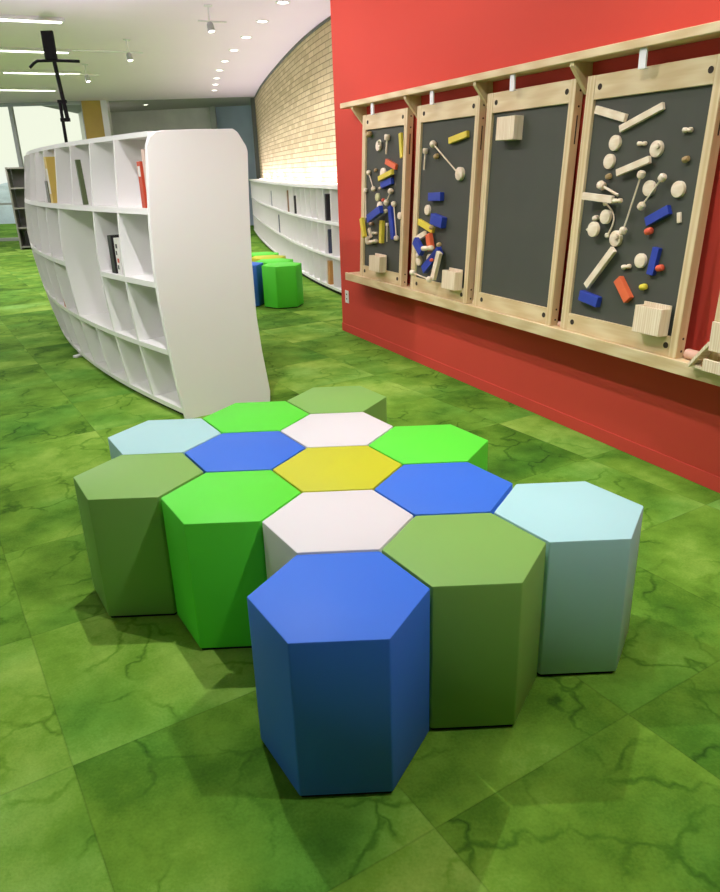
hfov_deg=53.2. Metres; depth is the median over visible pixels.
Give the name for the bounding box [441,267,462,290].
wooden box
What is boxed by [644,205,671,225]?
wooden block
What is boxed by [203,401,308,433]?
stool
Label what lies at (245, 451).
stool
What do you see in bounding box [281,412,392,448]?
stool
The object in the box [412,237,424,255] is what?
wooden block
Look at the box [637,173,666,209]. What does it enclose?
stick
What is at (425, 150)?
mallet
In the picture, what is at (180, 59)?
ceiling
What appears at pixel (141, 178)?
book
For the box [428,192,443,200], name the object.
wooden block
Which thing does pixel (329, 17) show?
trim
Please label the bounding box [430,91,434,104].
hanger
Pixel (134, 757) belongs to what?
floor
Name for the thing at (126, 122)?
wall
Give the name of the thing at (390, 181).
wooden block
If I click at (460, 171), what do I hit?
stick
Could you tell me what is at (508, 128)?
wooden box
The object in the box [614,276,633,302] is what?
wooden block
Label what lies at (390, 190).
stick
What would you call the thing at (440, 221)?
wooden block
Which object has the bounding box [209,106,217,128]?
trim
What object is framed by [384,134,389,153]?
mallet
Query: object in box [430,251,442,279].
wooden block
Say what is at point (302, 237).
bookcase
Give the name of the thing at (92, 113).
wall
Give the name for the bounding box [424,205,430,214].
wooden disc
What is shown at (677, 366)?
wall ledge
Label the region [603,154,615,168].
wooden disc
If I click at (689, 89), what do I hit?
board
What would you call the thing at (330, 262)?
book
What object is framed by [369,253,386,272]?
wooden box
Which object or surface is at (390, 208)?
wooden block
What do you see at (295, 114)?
wall
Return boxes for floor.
[0,225,719,891]
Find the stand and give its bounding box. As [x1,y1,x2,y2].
[29,30,79,141]
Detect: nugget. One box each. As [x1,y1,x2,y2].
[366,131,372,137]
[433,153,439,158]
[592,215,598,220]
[605,173,611,179]
[639,284,647,289]
[644,227,653,234]
[655,265,664,271]
[682,156,689,162]
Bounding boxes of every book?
[24,230,30,245]
[43,157,56,202]
[44,181,50,202]
[75,160,88,204]
[107,234,118,273]
[113,237,123,274]
[136,161,146,207]
[141,149,146,193]
[287,190,289,211]
[294,196,296,213]
[324,194,330,220]
[327,260,333,284]
[328,229,331,252]
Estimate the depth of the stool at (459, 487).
2.27 m
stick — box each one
[366,170,375,191]
[383,188,393,205]
[391,201,398,240]
[409,270,431,282]
[429,140,464,179]
[619,170,645,234]
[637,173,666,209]
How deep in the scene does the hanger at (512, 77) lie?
3.78 m
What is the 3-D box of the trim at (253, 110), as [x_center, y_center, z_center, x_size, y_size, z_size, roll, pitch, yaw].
[-2.445,-6.770,17.415,0.150,2.997,0.120,-2,21,-1]
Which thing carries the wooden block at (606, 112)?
attached to the board at (689, 89)
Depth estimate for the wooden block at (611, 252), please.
3.44 m
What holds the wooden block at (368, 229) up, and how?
attached to the board at (394, 122)
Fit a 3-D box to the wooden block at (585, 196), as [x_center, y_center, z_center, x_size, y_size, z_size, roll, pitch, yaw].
[1.116,-1.165,3.374,0.021,0.046,0.196,-11,23,-23]
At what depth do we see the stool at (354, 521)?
2.07 m
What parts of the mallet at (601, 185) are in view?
handle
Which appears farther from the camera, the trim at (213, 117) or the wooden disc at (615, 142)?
the trim at (213, 117)
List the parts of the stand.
panel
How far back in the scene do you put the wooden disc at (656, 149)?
3.08 m
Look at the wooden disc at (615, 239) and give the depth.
3.35 m
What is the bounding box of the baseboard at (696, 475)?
[342,322,719,492]
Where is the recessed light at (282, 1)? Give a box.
[275,0,289,3]
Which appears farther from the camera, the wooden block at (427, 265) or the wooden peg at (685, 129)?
the wooden block at (427, 265)
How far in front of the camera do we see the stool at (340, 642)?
1.67 m
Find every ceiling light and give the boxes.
[0,15,64,23]
[0,47,70,53]
[0,88,56,90]
[1,70,81,74]
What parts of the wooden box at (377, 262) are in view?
panel, panel, panel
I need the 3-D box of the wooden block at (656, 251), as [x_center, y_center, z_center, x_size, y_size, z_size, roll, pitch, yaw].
[1.300,-0.816,3.178,0.028,0.123,0.051,-11,23,-23]
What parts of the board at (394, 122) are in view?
frame rail, slate panel, frame rail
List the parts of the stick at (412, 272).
knob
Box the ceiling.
[0,0,330,111]
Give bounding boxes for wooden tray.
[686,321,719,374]
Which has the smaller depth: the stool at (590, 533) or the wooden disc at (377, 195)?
the stool at (590, 533)
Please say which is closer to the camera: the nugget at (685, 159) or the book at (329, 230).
the nugget at (685, 159)
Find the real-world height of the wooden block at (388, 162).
0.077 m
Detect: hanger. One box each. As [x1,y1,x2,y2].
[371,103,375,114]
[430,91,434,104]
[509,74,516,90]
[638,47,648,69]
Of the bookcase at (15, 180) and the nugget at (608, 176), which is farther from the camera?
the bookcase at (15, 180)
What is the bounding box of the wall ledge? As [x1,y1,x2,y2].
[345,272,719,386]
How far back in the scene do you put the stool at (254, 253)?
8.85 m
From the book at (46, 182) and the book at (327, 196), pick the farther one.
the book at (327, 196)
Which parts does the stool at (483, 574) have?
plate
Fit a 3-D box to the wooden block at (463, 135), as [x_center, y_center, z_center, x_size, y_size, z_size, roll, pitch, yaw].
[0.601,-1.878,4.378,0.024,0.067,0.205,-12,23,-23]
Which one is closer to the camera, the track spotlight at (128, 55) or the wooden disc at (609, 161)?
the wooden disc at (609, 161)
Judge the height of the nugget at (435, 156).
0.036 m
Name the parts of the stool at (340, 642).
plate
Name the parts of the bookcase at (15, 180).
panel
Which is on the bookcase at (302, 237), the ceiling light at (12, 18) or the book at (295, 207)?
the book at (295, 207)
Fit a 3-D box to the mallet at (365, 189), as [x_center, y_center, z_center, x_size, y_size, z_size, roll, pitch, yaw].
[0.046,-1.889,5.593,0.033,0.219,0.037,-12,24,-25]
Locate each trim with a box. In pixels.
[100,100,113,135]
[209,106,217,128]
[250,98,260,178]
[254,16,330,98]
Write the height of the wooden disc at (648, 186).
0.066 m
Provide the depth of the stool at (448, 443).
2.63 m
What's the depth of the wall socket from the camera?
6.43 m
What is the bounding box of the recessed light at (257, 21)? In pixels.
[255,20,268,22]
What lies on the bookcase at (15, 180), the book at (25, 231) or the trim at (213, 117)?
the book at (25, 231)
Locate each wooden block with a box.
[359,217,366,237]
[366,206,383,222]
[367,228,372,237]
[378,169,393,180]
[379,220,384,242]
[380,177,393,188]
[385,159,397,169]
[387,205,395,239]
[398,133,402,157]
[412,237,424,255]
[414,231,426,239]
[417,219,434,232]
[421,246,442,272]
[425,233,434,250]
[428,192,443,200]
[430,213,446,227]
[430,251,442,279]
[448,131,468,143]
[578,290,601,306]
[582,192,614,202]
[584,247,616,287]
[594,106,628,121]
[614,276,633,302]
[616,156,651,175]
[619,102,665,131]
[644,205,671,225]
[646,247,661,275]
[677,212,681,222]
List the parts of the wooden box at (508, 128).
panel, panel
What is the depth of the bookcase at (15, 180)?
15.08 m
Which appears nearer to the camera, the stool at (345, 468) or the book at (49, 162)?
the stool at (345, 468)
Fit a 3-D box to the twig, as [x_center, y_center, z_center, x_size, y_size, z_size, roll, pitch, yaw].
[1.166,-1.067,3.391,0.025,0.168,0.080,-9,22,-17]
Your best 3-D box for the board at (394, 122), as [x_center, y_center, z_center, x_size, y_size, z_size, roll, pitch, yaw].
[0.182,-1.838,5.362,0.113,1.189,0.701,-11,23,-23]
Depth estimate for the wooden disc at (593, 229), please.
3.43 m
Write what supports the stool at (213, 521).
on the floor
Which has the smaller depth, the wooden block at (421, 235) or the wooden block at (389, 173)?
the wooden block at (421, 235)
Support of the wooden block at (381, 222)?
attached to the board at (394, 122)
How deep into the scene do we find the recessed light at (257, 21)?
8.25 m
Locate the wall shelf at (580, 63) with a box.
[340,21,719,124]
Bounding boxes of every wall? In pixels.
[81,100,104,138]
[110,105,256,224]
[255,20,336,182]
[330,0,719,476]
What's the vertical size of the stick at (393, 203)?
0.272 m
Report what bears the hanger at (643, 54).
attached to the wall shelf at (580, 63)
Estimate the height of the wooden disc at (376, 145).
0.072 m
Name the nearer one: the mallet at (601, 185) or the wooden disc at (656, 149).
the wooden disc at (656, 149)
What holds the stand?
on the floor
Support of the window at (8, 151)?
on the floor
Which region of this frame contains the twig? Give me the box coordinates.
[603,202,614,237]
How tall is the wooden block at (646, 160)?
0.083 m
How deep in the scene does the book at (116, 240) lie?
4.37 m
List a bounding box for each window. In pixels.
[0,103,20,240]
[8,101,86,166]
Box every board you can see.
[360,108,413,285]
[410,95,485,303]
[473,79,582,325]
[560,54,719,358]
[707,293,719,361]
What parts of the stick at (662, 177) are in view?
knob, knob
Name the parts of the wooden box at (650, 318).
panel, panel, panel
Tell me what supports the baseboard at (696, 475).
attached to the wall at (379, 47)
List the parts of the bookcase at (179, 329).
panel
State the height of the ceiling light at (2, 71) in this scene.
0.040 m
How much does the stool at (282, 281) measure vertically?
0.447 m
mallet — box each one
[364,188,367,217]
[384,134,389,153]
[423,148,427,169]
[596,180,618,195]
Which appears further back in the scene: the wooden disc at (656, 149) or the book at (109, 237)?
the book at (109, 237)
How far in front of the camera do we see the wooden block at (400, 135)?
4.99 m
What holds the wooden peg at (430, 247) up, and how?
attached to the board at (438, 122)
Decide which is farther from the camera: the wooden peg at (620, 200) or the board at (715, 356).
the wooden peg at (620, 200)
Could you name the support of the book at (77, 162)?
on the bookcase at (179, 329)
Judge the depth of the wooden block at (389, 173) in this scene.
5.19 m
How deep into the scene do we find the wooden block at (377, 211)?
5.36 m
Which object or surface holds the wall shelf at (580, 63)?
attached to the wall at (379, 47)
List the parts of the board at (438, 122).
frame rail, slate panel, frame rail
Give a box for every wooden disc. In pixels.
[365,236,369,244]
[375,141,381,150]
[375,193,379,200]
[380,168,385,174]
[416,256,421,265]
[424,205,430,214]
[587,222,599,236]
[600,210,611,223]
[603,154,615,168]
[609,135,621,150]
[609,230,622,246]
[634,253,646,267]
[642,180,656,195]
[649,140,663,156]
[671,181,685,197]
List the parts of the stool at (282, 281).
plate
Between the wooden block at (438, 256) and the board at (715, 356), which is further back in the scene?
the wooden block at (438, 256)
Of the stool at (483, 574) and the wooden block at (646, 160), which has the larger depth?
the wooden block at (646, 160)
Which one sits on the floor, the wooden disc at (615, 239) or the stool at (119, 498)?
the stool at (119, 498)
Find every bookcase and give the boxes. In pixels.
[5,167,30,249]
[24,129,269,418]
[249,178,341,294]
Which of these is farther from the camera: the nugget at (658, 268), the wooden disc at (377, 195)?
the wooden disc at (377, 195)
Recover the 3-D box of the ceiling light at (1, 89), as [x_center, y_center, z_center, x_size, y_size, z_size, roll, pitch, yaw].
[-6.432,-6.801,13.723,1.200,0.040,0.140,-11,23,-23]
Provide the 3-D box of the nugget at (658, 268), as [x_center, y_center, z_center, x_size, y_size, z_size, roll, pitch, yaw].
[1.313,-0.780,3.151,0.030,0.032,0.038,-15,25,-31]
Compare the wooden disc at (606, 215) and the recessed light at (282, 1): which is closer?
the wooden disc at (606, 215)
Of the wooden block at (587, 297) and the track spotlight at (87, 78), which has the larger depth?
the track spotlight at (87, 78)
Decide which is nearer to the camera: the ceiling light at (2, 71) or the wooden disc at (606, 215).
the wooden disc at (606, 215)
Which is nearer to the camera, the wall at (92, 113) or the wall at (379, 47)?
the wall at (379, 47)
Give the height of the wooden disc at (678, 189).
0.067 m
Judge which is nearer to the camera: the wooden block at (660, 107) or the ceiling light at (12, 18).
the wooden block at (660, 107)
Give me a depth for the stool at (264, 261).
8.13 m
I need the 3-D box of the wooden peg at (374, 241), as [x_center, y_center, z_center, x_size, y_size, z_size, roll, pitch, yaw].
[0.100,-1.580,5.563,0.032,0.050,0.128,-12,23,-24]
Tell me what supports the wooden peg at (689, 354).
on the wall ledge
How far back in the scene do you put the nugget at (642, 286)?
3.23 m
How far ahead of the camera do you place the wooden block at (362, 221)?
5.60 m
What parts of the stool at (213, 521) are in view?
plate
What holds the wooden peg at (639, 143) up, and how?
attached to the board at (689, 89)
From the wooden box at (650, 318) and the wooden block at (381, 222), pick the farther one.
the wooden block at (381, 222)
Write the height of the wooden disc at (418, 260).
0.067 m
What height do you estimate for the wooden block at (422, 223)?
0.085 m
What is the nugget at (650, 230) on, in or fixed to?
attached to the board at (689, 89)
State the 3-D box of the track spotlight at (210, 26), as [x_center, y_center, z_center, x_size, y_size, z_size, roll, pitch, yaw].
[-1.528,-4.410,7.429,0.300,0.248,0.095,-11,23,-23]
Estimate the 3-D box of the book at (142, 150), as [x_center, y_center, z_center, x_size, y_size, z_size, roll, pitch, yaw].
[-1.085,-1.479,3.973,0.210,0.300,0.030,-19,27,-38]
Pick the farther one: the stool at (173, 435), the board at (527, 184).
the board at (527, 184)
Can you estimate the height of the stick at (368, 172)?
0.154 m
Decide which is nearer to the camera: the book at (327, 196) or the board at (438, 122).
the board at (438, 122)
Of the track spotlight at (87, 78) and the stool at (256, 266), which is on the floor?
the stool at (256, 266)
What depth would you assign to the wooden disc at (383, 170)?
5.28 m
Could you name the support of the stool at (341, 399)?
on the floor
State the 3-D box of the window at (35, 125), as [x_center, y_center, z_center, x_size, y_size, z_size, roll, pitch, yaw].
[-7.111,-6.419,16.892,1.640,3.000,0.100,-2,21,-1]
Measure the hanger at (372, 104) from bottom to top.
0.078 m
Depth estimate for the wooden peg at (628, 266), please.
3.31 m
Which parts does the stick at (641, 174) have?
knob, knob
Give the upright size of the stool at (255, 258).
0.447 m
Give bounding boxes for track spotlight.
[64,64,98,81]
[72,39,142,61]
[198,4,226,32]
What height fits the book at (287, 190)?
0.300 m
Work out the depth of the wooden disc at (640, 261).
3.24 m
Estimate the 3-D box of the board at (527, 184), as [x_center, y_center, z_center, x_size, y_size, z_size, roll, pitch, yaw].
[0.892,-1.320,3.965,0.113,1.189,0.736,-11,23,-23]
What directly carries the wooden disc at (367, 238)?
attached to the board at (394, 122)
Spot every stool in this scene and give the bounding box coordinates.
[73,453,203,617]
[108,418,220,459]
[161,470,300,649]
[185,431,304,473]
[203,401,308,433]
[247,552,429,796]
[251,252,278,256]
[252,255,285,261]
[252,262,263,306]
[256,258,292,264]
[261,262,303,308]
[262,490,412,578]
[273,446,401,493]
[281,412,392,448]
[287,386,386,422]
[369,424,487,470]
[374,462,512,517]
[382,513,545,729]
[494,481,643,675]
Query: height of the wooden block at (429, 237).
0.119 m
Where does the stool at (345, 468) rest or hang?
on the floor
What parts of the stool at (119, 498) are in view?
plate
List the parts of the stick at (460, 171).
knob, knob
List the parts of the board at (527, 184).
frame rail, slate panel, frame rail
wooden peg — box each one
[368,239,377,243]
[421,245,433,250]
[612,198,622,202]
[621,264,631,268]
[637,141,646,145]
[682,127,692,132]
[683,349,698,359]
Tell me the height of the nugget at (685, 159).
0.028 m
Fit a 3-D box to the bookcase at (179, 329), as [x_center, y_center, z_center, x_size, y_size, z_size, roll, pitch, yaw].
[-1.996,-1.519,5.718,0.856,1.625,3.929,-14,24,-29]
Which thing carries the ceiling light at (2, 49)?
attached to the ceiling
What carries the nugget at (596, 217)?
attached to the board at (689, 89)
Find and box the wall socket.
[345,290,348,302]
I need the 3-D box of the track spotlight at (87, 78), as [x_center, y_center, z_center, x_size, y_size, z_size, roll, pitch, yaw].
[-4.266,-5.710,11.013,0.500,0.248,0.095,-11,23,-23]
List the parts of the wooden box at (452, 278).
panel, panel, panel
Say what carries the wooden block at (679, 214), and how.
attached to the board at (689, 89)
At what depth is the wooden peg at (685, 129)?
2.94 m
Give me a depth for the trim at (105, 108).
16.46 m
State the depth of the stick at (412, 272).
4.81 m
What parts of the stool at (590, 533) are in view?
plate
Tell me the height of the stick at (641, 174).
0.277 m
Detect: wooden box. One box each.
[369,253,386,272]
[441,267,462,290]
[495,115,523,140]
[632,301,671,336]

